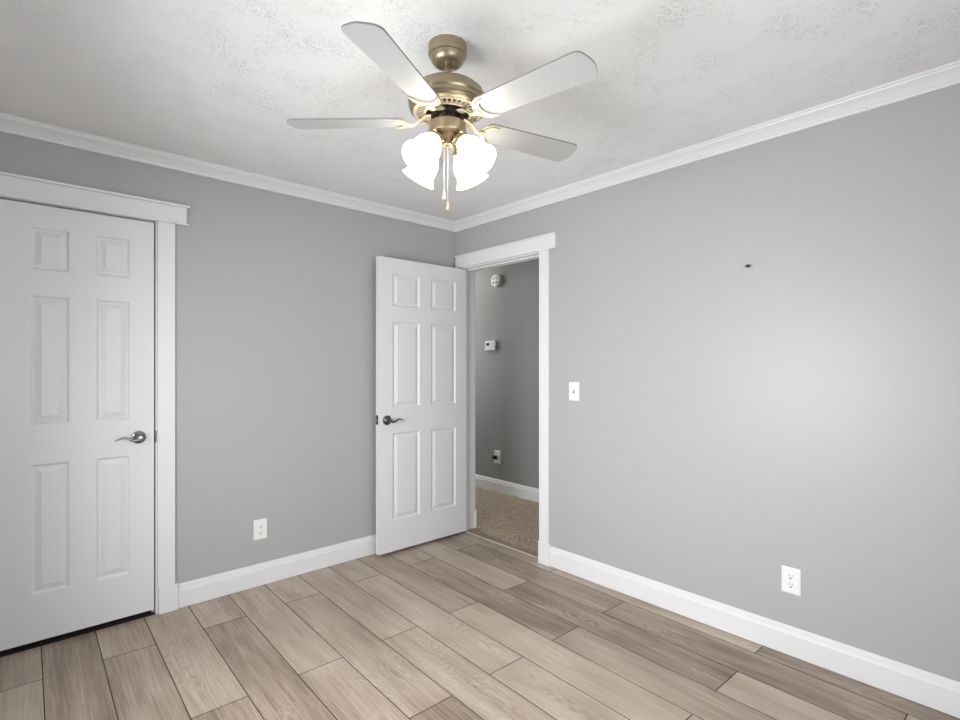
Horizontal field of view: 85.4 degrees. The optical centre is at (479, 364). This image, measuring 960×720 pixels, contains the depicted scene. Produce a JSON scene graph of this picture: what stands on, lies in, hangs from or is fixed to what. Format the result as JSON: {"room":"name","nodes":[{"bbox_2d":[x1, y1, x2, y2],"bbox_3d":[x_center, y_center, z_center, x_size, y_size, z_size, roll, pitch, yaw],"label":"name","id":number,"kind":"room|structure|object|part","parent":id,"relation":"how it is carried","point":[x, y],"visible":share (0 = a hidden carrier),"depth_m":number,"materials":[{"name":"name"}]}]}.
{"room":"empty bedroom","nodes":[
{"label":"empty bedroom","id":0,"kind":"room"},
{"bbox_2d":[0,132,455,583],"bbox_3d":[-1.415,0.105,3.083,3.200,2.420,0.120,0,0,-42],"label":"wall","id":1,"kind":"structure","parent":0,"point":[275,293],"depth_m":3.12,"materials":[{"name":"grey paint"}]},
{"bbox_2d":[0,199,153,650],"bbox_3d":[-1.926,0.272,2.522,0.601,2.030,0.095,0,0,-42],"label":"door","id":2,"kind":"structure","parent":1,"relation":"in","point":[77,287],"depth_m":2.50,"materials":[{"name":"white paint"}]},
{"bbox_3d":[-1.768,0.379,2.615,0.112,0.028,0.019,0,0,-42],"label":"lever","id":3,"kind":"part","parent":2,"relation":"part of","materials":[{"name":"silver metal"}]},
{"bbox_2d":[0,171,189,614],"bbox_3d":[-1.961,0.229,2.562,0.922,2.172,0.156,0,0,-42],"label":"door frame","id":4,"kind":"structure","parent":1,"relation":"attached to","point":[164,215],"depth_m":2.74,"materials":[{"name":"white paint"}]},
{"bbox_3d":[-1.666,0.212,2.762,0.080,1.926,0.018,0,0,-42],"label":"casing","id":5,"kind":"part","parent":4,"relation":"part of","materials":[{"name":"white paint"}]},
{"bbox_2d":[0,113,455,231],"bbox_3d":[-1.297,-1.074,3.064,3.050,0.062,0.067,0,0,-42],"label":"crown molding","id":6,"kind":"structure","parent":1,"relation":"attached to","point":[9,124],"depth_m":2.83,"materials":[{"name":"white paint"}]},
{"bbox_2d":[254,518,266,540],"bbox_3d":[-1.304,0.982,3.096,0.079,0.119,0.009,0,0,-42],"label":"outlet","id":7,"kind":"object","parent":1,"relation":"attached to","point":[260,526],"visible":1,"depth_m":3.09,"materials":[{"name":"white plastic"}]},
{"bbox_2d":[178,534,375,608],"bbox_3d":[-0.906,1.248,3.454,1.947,0.128,0.014,0,0,-42],"label":"baseboard","id":8,"kind":"structure","parent":1,"relation":"attached to","point":[207,588],"depth_m":3.12,"materials":[{"name":"white paint"}]},
{"bbox_2d":[0,0,959,220],"bbox_3d":[-0.436,-1.155,2.979,4.490,0.100,6.550,0,0,-42],"label":"ceiling","id":9,"kind":"structure","parent":0,"point":[219,82],"depth_m":1.97,"materials":[{"name":"white paint"}]},
{"bbox_2d":[287,21,597,210],"bbox_3d":[-0.081,-0.819,1.802,1.055,0.573,1.058,0,0,-42],"label":"ceiling fan","id":10,"kind":"object","parent":9,"relation":"hanging from","point":[447,102],"visible":1,"depth_m":1.72,"materials":[{"name":"white wood"}]},
{"bbox_3d":[-0.466,-0.843,1.819,0.411,0.029,0.123,0,0,2],"label":"blade","id":11,"kind":"part","parent":10,"relation":"part of","materials":[{"name":"grey wood"}]},
{"bbox_3d":[-0.235,-0.843,1.474,0.123,0.029,0.411,0,0,20],"label":"blade","id":12,"kind":"part","parent":10,"relation":"part of","materials":[{"name":"grey wood"}]},
{"bbox_3d":[-0.272,-0.837,1.813,0.067,0.025,0.106,0,0,2],"label":"crescent plate","id":13,"kind":"part","parent":10,"relation":"part of","materials":[{"name":"beige"}]},
{"bbox_3d":[-0.207,-0.703,1.877,0.140,0.143,0.126,0,0,37],"label":"lamp shade","id":14,"kind":"part","parent":10,"relation":"part of","materials":[{"name":"white glass"}]},
{"bbox_3d":[-0.184,-0.703,1.711,0.126,0.143,0.140,0,0,37],"label":"lamp shade","id":15,"kind":"part","parent":10,"relation":"part of","materials":[{"name":"white glass"}]},
{"bbox_3d":[-0.169,-0.837,1.656,0.106,0.025,0.067,0,0,20],"label":"crescent plate","id":16,"kind":"part","parent":10,"relation":"part of","materials":[{"name":"beige"}]},
{"bbox_3d":[-0.169,-0.728,1.731,0.047,0.068,0.063,0,0,37],"label":"bulb","id":17,"kind":"part","parent":10,"relation":"part of","materials":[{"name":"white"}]},
{"bbox_3d":[-0.201,-0.843,2.148,0.123,0.029,0.411,0,0,-14],"label":"blade","id":18,"kind":"part","parent":10,"relation":"part of","materials":[{"name":"grey"}]},
{"bbox_3d":[-0.113,-0.856,1.806,0.224,0.038,0.224,0,0,-42],"label":"motor","id":19,"kind":"part","parent":10,"relation":"part of","materials":[{"name":"black"}]},
{"bbox_3d":[-0.075,-0.773,1.777,0.054,0.031,0.024,0,0,37],"label":"lamp arm","id":20,"kind":"part","parent":10,"relation":"part of","materials":[{"name":"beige metal"}]},
{"bbox_3d":[-0.042,-0.703,1.900,0.126,0.143,0.140,0,0,37],"label":"lamp shade","id":21,"kind":"part","parent":10,"relation":"part of","materials":[{"name":"white glass"}]},
{"bbox_3d":[-0.038,-0.728,1.749,0.063,0.068,0.047,0,0,37],"label":"bulb","id":22,"kind":"part","parent":10,"relation":"part of","materials":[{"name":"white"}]},
{"bbox_3d":[-0.018,-0.703,1.734,0.140,0.143,0.126,0,0,37],"label":"lamp shade","id":23,"kind":"part","parent":10,"relation":"part of","materials":[{"name":"white glass"}]},
{"bbox_3d":[0.010,-0.837,1.703,0.067,0.025,0.106,0,0,40],"label":"crescent plate","id":24,"kind":"part","parent":10,"relation":"part of","materials":[{"name":"beige"}]},
{"bbox_3d":[0.025,-0.837,1.886,0.067,0.025,0.106,0,0,-31],"label":"crescent plate","id":25,"kind":"part","parent":10,"relation":"part of","materials":[{"name":"beige"}]},
{"bbox_3d":[0.191,-0.843,1.986,0.411,0.029,0.123,0,0,-31],"label":"blade","id":26,"kind":"part","parent":10,"relation":"part of","materials":[{"name":"grey wood"}]},
{"bbox_3d":[0.160,-0.843,1.581,0.411,0.029,0.123,0,0,40],"label":"blade","id":27,"kind":"part","parent":10,"relation":"part of","materials":[{"name":"grey wood"}]},
{"bbox_2d":[0,531,959,719],"bbox_3d":[0.075,1.316,1.304,3.459,0.002,6.018,0,0,-42],"label":"floor","id":28,"kind":"structure","parent":0,"point":[463,625],"depth_m":2.33,"materials":[{"name":"brown wood"}]},
{"bbox_2d":[464,529,537,558],"bbox_3d":[0.174,1.311,3.811,0.072,0.012,0.815,0,0,-42],"label":"threshold","id":29,"kind":"object","parent":28,"relation":"on","point":[470,531],"visible":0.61,"depth_m":3.79,"materials":[{"name":"brown wood"}]},
{"bbox_2d":[472,486,538,552],"bbox_3d":[0.392,1.327,4.373,1.020,0.036,5.400,0,0,-42],"label":"floor","id":30,"kind":"structure","parent":0,"point":[511,519],"depth_m":4.42,"materials":[{"name":"beige carpet"}]},
{"bbox_2d":[475,259,538,488],"bbox_3d":[0.813,0.105,4.756,0.120,2.420,5.600,0,0,-42],"label":"wall","id":31,"kind":"structure","parent":0,"point":[507,376],"depth_m":5.26,"materials":[{"name":"grey paint"}]},
{"bbox_2d":[485,341,495,349],"bbox_3d":[0.110,-0.196,5.421,0.027,0.098,0.152,0,0,-42],"label":"thermostat","id":32,"kind":"object","parent":31,"relation":"attached to","point":[489,345],"visible":1,"depth_m":5.41,"materials":[{"name":"white plastic"}]},
{"bbox_2d":[491,274,501,286],"bbox_3d":[0.165,-0.861,5.346,0.046,0.136,0.136,0,0,-42],"label":"smoke detector","id":33,"kind":"object","parent":31,"relation":"attached to","point":[496,280],"visible":1,"depth_m":5.32,"materials":[{"name":"white plastic"}]},
{"bbox_2d":[494,450,500,463],"bbox_3d":[0.179,0.955,5.359,0.009,0.135,0.095,0,0,-42],"label":"outlet","id":34,"kind":"object","parent":31,"relation":"attached to","point":[497,453],"visible":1,"depth_m":5.35,"materials":[{"name":"white plastic"}]},
{"bbox_2d":[475,474,538,502],"bbox_3d":[0.764,1.248,4.712,0.014,0.128,5.400,0,0,-42],"label":"baseboard","id":35,"kind":"structure","parent":31,"relation":"attached to","point":[517,490],"depth_m":5.24,"materials":[{"name":"white paint"}]},
{"bbox_2d":[456,85,959,681],"bbox_3d":[1.149,0.105,2.744,0.140,2.420,4.070,0,0,-42],"label":"wall","id":36,"kind":"structure","parent":0,"point":[731,423],"depth_m":2.39,"materials":[{"name":"grey paint"}]},
{"bbox_2d":[375,256,465,554],"bbox_3d":[-0.380,0.279,3.787,0.832,2.030,0.097,0,0,-42],"label":"door","id":37,"kind":"structure","parent":36,"relation":"in","point":[420,419],"depth_m":3.76,"materials":[{"name":"white paint"}]},
{"bbox_2d":[454,232,556,566],"bbox_3d":[0.194,0.233,3.791,0.194,2.165,1.056,0,0,-42],"label":"door frame","id":38,"kind":"structure","parent":36,"relation":"attached to","point":[537,247],"depth_m":3.59,"materials":[{"name":"white paint"}]},
{"bbox_3d":[0.235,0.165,3.867,0.018,2.000,0.998,0,0,-42],"label":"casing","id":39,"kind":"part","parent":38,"relation":"part of","materials":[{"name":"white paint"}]},
{"bbox_3d":[0.424,0.207,3.424,0.018,1.916,0.080,0,0,-42],"label":"casing","id":40,"kind":"part","parent":38,"relation":"part of","materials":[{"name":"white paint"}]},
{"bbox_2d":[569,382,578,400],"bbox_3d":[0.584,0.169,3.249,0.017,0.117,0.078,0,0,-42],"label":"light switch","id":41,"kind":"object","parent":36,"relation":"attached to","point":[573,386],"visible":1,"depth_m":3.25,"materials":[{"name":"white plastic"}]},
{"bbox_2d":[455,60,959,231],"bbox_3d":[1.046,-1.074,2.704,0.067,0.062,3.750,0,0,-42],"label":"crown molding","id":42,"kind":"structure","parent":36,"relation":"attached to","point":[948,75],"depth_m":2.44,"materials":[{"name":"white paint"}]},
{"bbox_2d":[550,546,959,718],"bbox_3d":[1.393,1.248,2.362,0.014,0.128,2.776,0,0,-42],"label":"baseboard","id":43,"kind":"structure","parent":36,"relation":"attached to","point":[934,691],"depth_m":2.37,"materials":[{"name":"white paint"}]},
{"bbox_2d":[781,565,800,596],"bbox_3d":[1.405,0.978,2.352,0.009,0.119,0.079,0,0,-42],"label":"outlet","id":44,"kind":"object","parent":36,"relation":"attached to","point":[790,577],"visible":1,"depth_m":2.35,"materials":[{"name":"white plastic"}]},
{"bbox_2d":[786,582,794,588],"bbox_3d":[1.403,0.998,2.349,0.002,0.027,0.034,0,0,-42],"label":"receptacle","id":45,"kind":"object","parent":44,"relation":"attached to","point":[789,585],"depth_m":2.35,"materials":[{"name":"grey plastic"}]},
{"bbox_2d":[786,573,794,579],"bbox_3d":[1.403,0.959,2.349,0.002,0.027,0.034,0,0,-42],"label":"receptacle","id":46,"kind":"object","parent":44,"relation":"attached to","point":[789,576],"depth_m":2.35,"materials":[{"name":"grey plastic"}]}
]}

